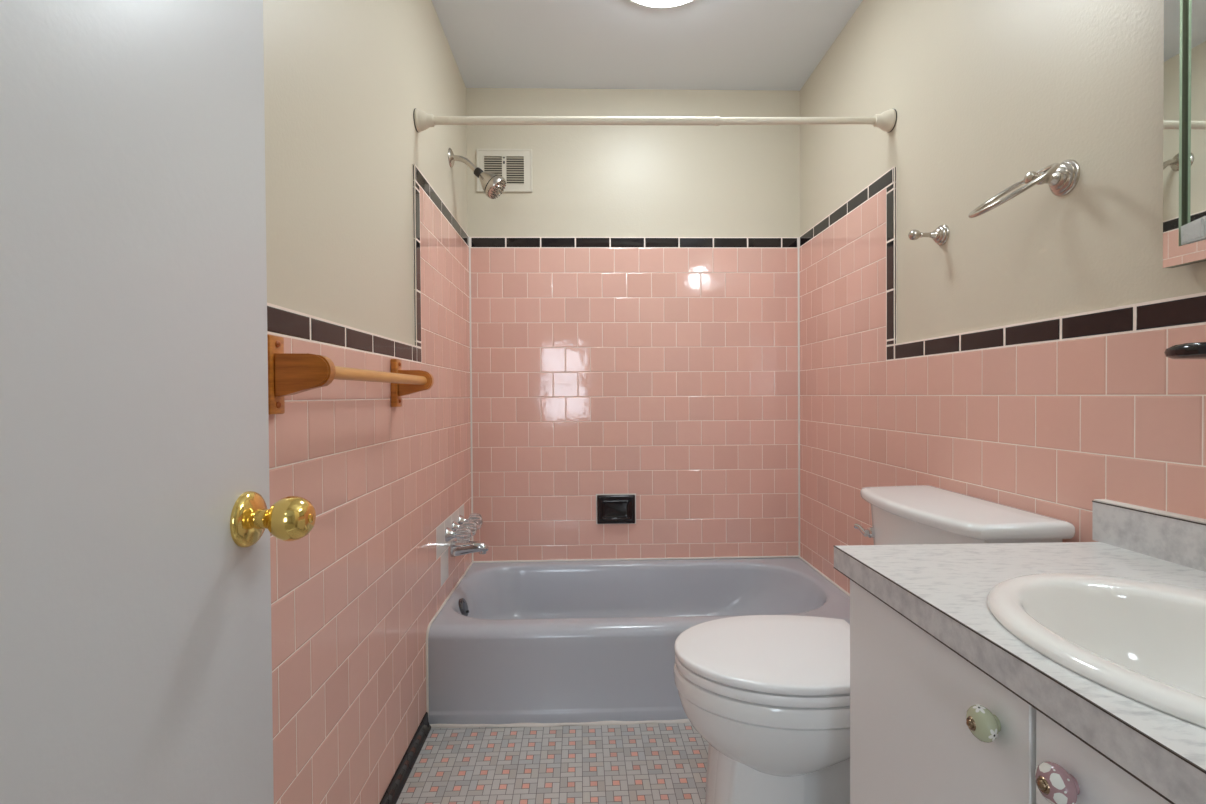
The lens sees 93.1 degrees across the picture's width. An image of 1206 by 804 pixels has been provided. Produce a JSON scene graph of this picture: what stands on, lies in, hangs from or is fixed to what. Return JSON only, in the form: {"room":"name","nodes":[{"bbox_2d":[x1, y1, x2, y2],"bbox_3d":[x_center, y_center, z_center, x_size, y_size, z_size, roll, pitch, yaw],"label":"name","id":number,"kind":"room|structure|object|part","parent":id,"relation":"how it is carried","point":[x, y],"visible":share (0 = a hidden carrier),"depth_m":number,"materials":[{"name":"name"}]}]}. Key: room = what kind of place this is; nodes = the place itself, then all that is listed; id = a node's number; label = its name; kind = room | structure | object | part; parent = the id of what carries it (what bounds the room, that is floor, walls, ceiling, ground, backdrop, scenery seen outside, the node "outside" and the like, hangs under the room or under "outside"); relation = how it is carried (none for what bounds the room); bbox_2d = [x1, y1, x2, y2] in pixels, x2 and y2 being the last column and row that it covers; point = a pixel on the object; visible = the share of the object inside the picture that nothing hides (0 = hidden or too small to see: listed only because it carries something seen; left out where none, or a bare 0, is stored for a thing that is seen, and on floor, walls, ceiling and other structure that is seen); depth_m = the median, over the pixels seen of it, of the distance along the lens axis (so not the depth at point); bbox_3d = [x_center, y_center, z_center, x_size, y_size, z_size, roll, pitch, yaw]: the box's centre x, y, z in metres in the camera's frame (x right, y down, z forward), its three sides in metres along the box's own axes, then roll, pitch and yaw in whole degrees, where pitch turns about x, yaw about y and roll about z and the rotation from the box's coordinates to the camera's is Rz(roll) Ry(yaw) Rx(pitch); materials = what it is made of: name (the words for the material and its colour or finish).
{"room":"bathroom","nodes":[
{"label":"bathroom","id":0,"kind":"room"},
{"bbox_2d":[263,0,471,803],"bbox_3d":[-0.603,-0.168,1.276,0.110,2.494,2.688,0,1,-2],"label":"wall","id":1,"kind":"structure","parent":0,"point":[367,239],"depth_m":1.31,"materials":[{"name":"pink tile"}]},
{"bbox_2d":[267,334,433,414],"bbox_3d":[-0.494,-0.047,1.213,0.104,0.126,0.638,0,1,-2],"label":"towel bar","id":2,"kind":"object","parent":1,"relation":"attached to","point":[288,373],"visible":0.99,"depth_m":0.91,"materials":[{"name":"brown wood"}]},
{"bbox_3d":[-0.478,-0.043,0.916,0.089,0.069,0.024,0,1,-2],"label":"bracket arm","id":3,"kind":"part","parent":2,"relation":"part of","materials":[{"name":"brown wood"}]},
{"bbox_3d":[-0.495,-0.050,1.510,0.089,0.069,0.024,0,1,-2],"label":"bracket arm","id":4,"kind":"part","parent":2,"relation":"part of","materials":[{"name":"brown wood"}]},
{"bbox_2d":[379,712,430,803],"bbox_3d":[-0.524,1.008,0.878,0.022,0.050,1.830,0,1,-2],"label":"baseboard","id":5,"kind":"structure","parent":1,"relation":"attached to","point":[393,791],"depth_m":1.58,"materials":[{"name":"black tile"}]},
{"bbox_2d":[445,526,471,542],"bbox_3d":[-0.520,0.479,2.067,0.092,0.064,0.064,0,1,-2],"label":"tap","id":6,"kind":"object","parent":1,"relation":"attached to","point":[463,534],"visible":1,"depth_m":2.05,"materials":[{"name":"silver metal"}]},
{"bbox_3d":[-0.505,0.479,2.067,0.054,0.064,0.064,0,1,-2],"label":"knob","id":7,"kind":"part","parent":6,"relation":"part of","materials":[{"name":"white plastic"}]},
{"bbox_2d":[452,519,477,535],"bbox_3d":[-0.523,0.478,2.172,0.092,0.064,0.064,0,1,-2],"label":"tap","id":8,"kind":"object","parent":1,"relation":"attached to","point":[472,524],"visible":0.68,"depth_m":2.15,"materials":[{"name":"silver metal"}]},
{"bbox_3d":[-0.508,0.478,2.172,0.054,0.064,0.064,0,1,-2],"label":"knob","id":9,"kind":"part","parent":8,"relation":"part of","materials":[{"name":"white plastic"}]},
{"bbox_2d":[450,541,488,556],"bbox_3d":[-0.499,0.550,2.143,0.138,0.060,0.054,0,1,-2],"label":"tub spout","id":10,"kind":"object","parent":1,"relation":"attached to","point":[456,549],"visible":0.98,"depth_m":2.12,"materials":[{"name":"silver metal"}]},
{"bbox_2d":[458,513,482,528],"bbox_3d":[-0.526,0.477,2.280,0.092,0.064,0.064,0,1,-2],"label":"tap","id":11,"kind":"object","parent":1,"relation":"attached to","point":[474,516],"visible":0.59,"depth_m":2.26,"materials":[{"name":"silver metal"}]},
{"bbox_3d":[-0.511,0.477,2.280,0.054,0.064,0.064,0,1,-2],"label":"knob","id":12,"kind":"part","parent":11,"relation":"part of","materials":[{"name":"white plastic"}]},
{"bbox_2d":[448,148,505,198],"bbox_3d":[-0.481,-0.881,2.197,0.215,0.194,0.095,0,1,-2],"label":"shower","id":13,"kind":"object","parent":1,"relation":"attached to","point":[493,185],"visible":1,"depth_m":2.19,"materials":[{"name":"silver metal"}]},
{"bbox_3d":[-0.533,-0.918,2.205,0.106,0.069,0.021,0,1,-2],"label":"arm","id":14,"kind":"part","parent":13,"relation":"part of","materials":[{"name":"silver metal"}]},
{"bbox_2d":[413,108,896,132],"bbox_3d":[0.163,-0.876,1.777,1.481,0.067,0.067,0,1,-1],"label":"shower curtain rod","id":15,"kind":"object","parent":1,"relation":"attached to","point":[885,121],"visible":1,"depth_m":1.77,"materials":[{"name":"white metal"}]},
{"bbox_2d":[396,723,708,803],"bbox_3d":[0.191,1.050,1.262,1.480,0.050,2.588,0,1,-2],"label":"floor","id":16,"kind":"structure","parent":0,"point":[655,763],"depth_m":1.61,"materials":[{"name":"grey tile"}]},
{"bbox_2d":[426,555,849,727],"bbox_3d":[0.164,0.859,2.173,1.465,0.324,0.742,0,1,-2],"label":"bathtub","id":17,"kind":"object","parent":16,"relation":"on","point":[564,642],"visible":0.77,"depth_m":1.82,"materials":[{"name":"grey ceramic"}]},
{"bbox_3d":[-0.512,0.760,2.110,0.036,0.067,0.068,0,1,-2],"label":"overflow plate","id":18,"kind":"part","parent":17,"relation":"part of","materials":[{"name":"silver metal"}]},
{"bbox_2d":[674,485,1074,803],"bbox_3d":[0.535,0.626,1.328,0.744,0.790,0.480,0,1,-2],"label":"toilet","id":19,"kind":"object","parent":16,"relation":"on","point":[769,695],"visible":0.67,"depth_m":1.22,"materials":[{"name":"white ceramic"}]},
{"bbox_3d":[0.396,0.570,1.318,0.462,0.019,0.380,0,1,-2],"label":"seat lid","id":20,"kind":"part","parent":19,"relation":"part of","materials":[{"name":"white plastic"}]},
{"bbox_3d":[0.421,0.716,1.321,0.514,0.214,0.378,0,1,-2],"label":"bowl","id":21,"kind":"part","parent":19,"relation":"part of","materials":[{"name":"white ceramic"}]},
{"bbox_3d":[0.397,0.594,1.319,0.460,0.021,0.377,0,1,-2],"label":"seat","id":22,"kind":"part","parent":19,"relation":"part of","materials":[{"name":"white plastic"}]},
{"bbox_3d":[0.701,0.344,1.527,0.041,0.030,0.052,0,1,-2],"label":"flush lever","id":23,"kind":"part","parent":19,"relation":"part of","materials":[{"name":"silver metal"}]},
{"bbox_3d":[0.798,0.433,1.333,0.205,0.341,0.434,0,1,-2],"label":"tank","id":24,"kind":"part","parent":19,"relation":"part of","materials":[{"name":"white ceramic"}]},
{"bbox_3d":[0.789,0.246,1.331,0.232,0.033,0.480,0,1,-2],"label":"tank lid","id":25,"kind":"part","parent":19,"relation":"part of","materials":[{"name":"white ceramic"}]},
{"bbox_2d":[850,580,1170,803],"bbox_3d":[0.671,0.664,0.595,0.528,0.730,0.807,0,1,-2],"label":"vanity cabinet","id":26,"kind":"object","parent":16,"relation":"on","point":[928,726],"visible":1,"depth_m":0.73,"materials":[{"name":"white paint"}]},
{"bbox_3d":[0.443,0.615,0.791,0.018,0.626,0.402,0,1,-2],"label":"door","id":27,"kind":"part","parent":26,"relation":"part of","materials":[{"name":"white paint"}]},
{"bbox_3d":[0.422,0.357,0.634,0.033,0.038,0.033,0,1,38],"label":"knob","id":28,"kind":"part","parent":26,"relation":"part of","materials":[{"name":"green ceramic"}]},
{"bbox_2d":[833,499,1205,803],"bbox_3d":[0.678,0.242,0.607,0.512,0.114,0.870,0,1,-2],"label":"countertop","id":29,"kind":"structure","parent":26,"relation":"on","point":[943,590],"depth_m":0.77,"materials":[{"name":"stone"}]},
{"bbox_2d":[987,573,1205,727],"bbox_3d":[0.648,0.322,0.584,0.392,0.154,0.482,0,1,-2],"label":"sink","id":30,"kind":"object","parent":29,"relation":"in","point":[1143,641],"visible":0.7,"depth_m":0.72,"materials":[{"name":"white ceramic"}]},
{"bbox_3d":[0.423,0.358,0.534,0.032,0.037,0.037,0,1,-2],"label":"knob","id":31,"kind":"part","parent":26,"relation":"part of","materials":[{"name":"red ceramic"}]},
{"bbox_3d":[0.455,0.620,0.384,0.018,0.626,0.398,0,1,-2],"label":"door","id":32,"kind":"part","parent":26,"relation":"part of","materials":[{"name":"white paint"}]},
{"bbox_2d":[466,88,799,560],"bbox_3d":[0.145,-0.188,2.586,1.480,2.494,0.110,0,1,-2],"label":"wall","id":33,"kind":"structure","parent":0,"point":[634,311],"depth_m":2.53,"materials":[{"name":"pink tile"}]},
{"bbox_2d":[469,237,473,560],"bbox_3d":[-0.581,-0.004,2.512,0.010,1.438,0.010,0,1,-2],"label":"trim","id":34,"kind":"structure","parent":33,"relation":"attached to","point":[469,237],"depth_m":2.51,"materials":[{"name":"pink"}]},
{"bbox_2d":[476,149,531,191],"bbox_3d":[-0.433,-1.017,2.509,0.243,0.187,0.012,0,1,-2],"label":"air vent","id":35,"kind":"object","parent":33,"relation":"in","point":[514,165],"visible":0.92,"depth_m":2.51,"materials":[{"name":"beige metal"}]},
{"bbox_3d":[-0.483,-1.018,2.510,0.078,0.123,0.007,0,1,-2],"label":"louvre panel","id":36,"kind":"part","parent":35,"relation":"part of","materials":[{"name":"silver metal"}]},
{"bbox_3d":[-0.386,-1.018,2.513,0.077,0.123,0.007,0,1,-2],"label":"louvre panel","id":37,"kind":"part","parent":35,"relation":"part of","materials":[{"name":"silver metal"}]},
{"bbox_2d":[596,493,635,523],"bbox_3d":[0.058,0.475,2.523,0.179,0.136,0.029,0,1,-2],"label":"soap dish","id":38,"kind":"object","parent":33,"relation":"attached to","point":[610,508],"visible":1,"depth_m":2.52,"materials":[{"name":"black ceramic"}]},
{"bbox_3d":[0.148,0.064,2.539,1.460,1.491,0.012,0,1,-2],"label":"panel","id":39,"kind":"part","parent":33,"relation":"part of","materials":[{"name":"pink tile"}]},
{"bbox_2d":[797,237,799,557],"bbox_3d":[0.877,-0.014,2.553,0.010,1.438,0.010,0,1,-2],"label":"trim","id":40,"kind":"structure","parent":33,"relation":"attached to","point":[798,238],"depth_m":2.55,"materials":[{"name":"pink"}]},
{"bbox_2d":[432,0,862,90],"bbox_3d":[0.175,-1.394,1.234,1.480,0.050,2.588,0,1,-2],"label":"ceiling","id":41,"kind":"structure","parent":0,"point":[549,44],"depth_m":2.19,"materials":[{"name":"white paint"}]},
{"bbox_2d":[630,0,693,8],"bbox_3d":[0.202,-1.355,1.806,0.344,0.042,0.344,0,1,-2],"label":"ceiling light","id":42,"kind":"object","parent":41,"relation":"attached to","point":[660,4],"visible":1,"depth_m":1.93,"materials":[{"name":"white glass"}]},
{"bbox_2d":[635,0,689,6],"bbox_3d":[0.202,-1.350,1.806,0.310,0.031,0.310,0,1,-2],"label":"diffuser","id":43,"kind":"object","parent":42,"relation":"attached to","point":[647,3],"depth_m":1.92,"materials":[{"name":"white glass"}]},
{"bbox_2d":[799,0,1205,593],"bbox_3d":[0.966,-0.178,1.320,0.110,2.494,2.688,0,1,-2],"label":"wall","id":44,"kind":"structure","parent":0,"point":[1018,360],"depth_m":1.33,"materials":[{"name":"beige paint"}]},
{"bbox_2d":[908,224,948,245],"bbox_3d":[0.868,-0.449,1.533,0.091,0.055,0.055,0,1,-2],"label":"robe hook","id":45,"kind":"object","parent":44,"relation":"attached to","point":[940,235],"visible":1,"depth_m":1.52,"materials":[{"name":"silver metal"}]},
{"bbox_3d":[0.920,0.164,1.267,0.012,1.671,2.578,0,1,-2],"label":"panel","id":46,"kind":"part","parent":44,"relation":"part of","materials":[{"name":"pink tile"}]},
{"bbox_2d":[968,159,1079,217],"bbox_3d":[0.835,-0.427,1.139,0.178,0.108,0.164,0,1,-2],"label":"towel ring","id":47,"kind":"object","parent":44,"relation":"attached to","point":[1062,178],"visible":1,"depth_m":1.13,"materials":[{"name":"silver metal"}]},
{"bbox_3d":[0.867,-0.447,1.140,0.046,0.025,0.025,0,1,-2],"label":"post","id":48,"kind":"part","parent":47,"relation":"part of","materials":[{"name":"silver metal"}]},
{"bbox_2d":[1092,501,1205,571],"bbox_3d":[0.921,0.222,0.614,0.023,0.072,0.870,0,1,-2],"label":"backsplash","id":49,"kind":"structure","parent":44,"relation":"attached to","point":[1176,541],"depth_m":0.94,"materials":[{"name":"stone"}]},
{"bbox_2d":[1163,0,1205,267],"bbox_3d":[0.922,-0.513,0.604,0.032,0.601,0.627,0,1,-2],"label":"medicine cabinet","id":50,"kind":"object","parent":44,"relation":"attached to","point":[1184,105],"visible":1,"depth_m":0.89,"materials":[{"name":"silver metal"}]},
{"bbox_3d":[0.908,-0.516,0.905,0.016,0.601,0.024,0,1,-2],"label":"mirror frame","id":51,"kind":"part","parent":50,"relation":"part of","materials":[{"name":"clear glass"}]},
{"bbox_3d":[0.919,-0.226,0.607,0.016,0.028,0.627,0,1,-2],"label":"mirror frame","id":52,"kind":"part","parent":50,"relation":"part of","materials":[{"name":"clear glass"}]},
{"bbox_3d":[0.906,-0.262,0.874,0.012,0.035,0.036,0,1,-2],"label":"finger pull","id":53,"kind":"part","parent":50,"relation":"part of","materials":[{"name":"white plastic"}]},
{"bbox_2d":[1185,0,1205,241],"bbox_3d":[0.917,-0.514,0.738,0.005,0.543,0.308,0,1,-2],"label":"mirror","id":54,"kind":"object","parent":50,"relation":"on","point":[1195,10],"depth_m":0.88,"materials":[{"name":"clear glass"}]},
{"bbox_2d":[1164,342,1205,358],"bbox_3d":[0.875,-0.070,0.814,0.105,0.110,0.100,0,1,-2],"label":"toothbrush holder","id":55,"kind":"object","parent":44,"relation":"attached to","point":[1197,350],"visible":1,"depth_m":0.81,"materials":[{"name":"black ceramic"}]},
{"bbox_3d":[0.002,-0.155,-0.112,3.400,2.494,0.120,0,1,-2],"label":"wall","id":56,"kind":"structure","parent":0,"visible":0},
{"bbox_2d":[0,0,315,803],"bbox_3d":[-0.426,0.016,0.340,0.185,2.023,0.775,0,1,-2],"label":"door","id":57,"kind":"structure","parent":56,"relation":"in","point":[137,519],"depth_m":0.51,"materials":[{"name":"white paint"}]},
{"bbox_3d":[-0.434,0.138,0.671,0.185,0.065,0.065,0,1,-2],"label":"knob","id":58,"kind":"part","parent":57,"relation":"part of","materials":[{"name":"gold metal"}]}
]}

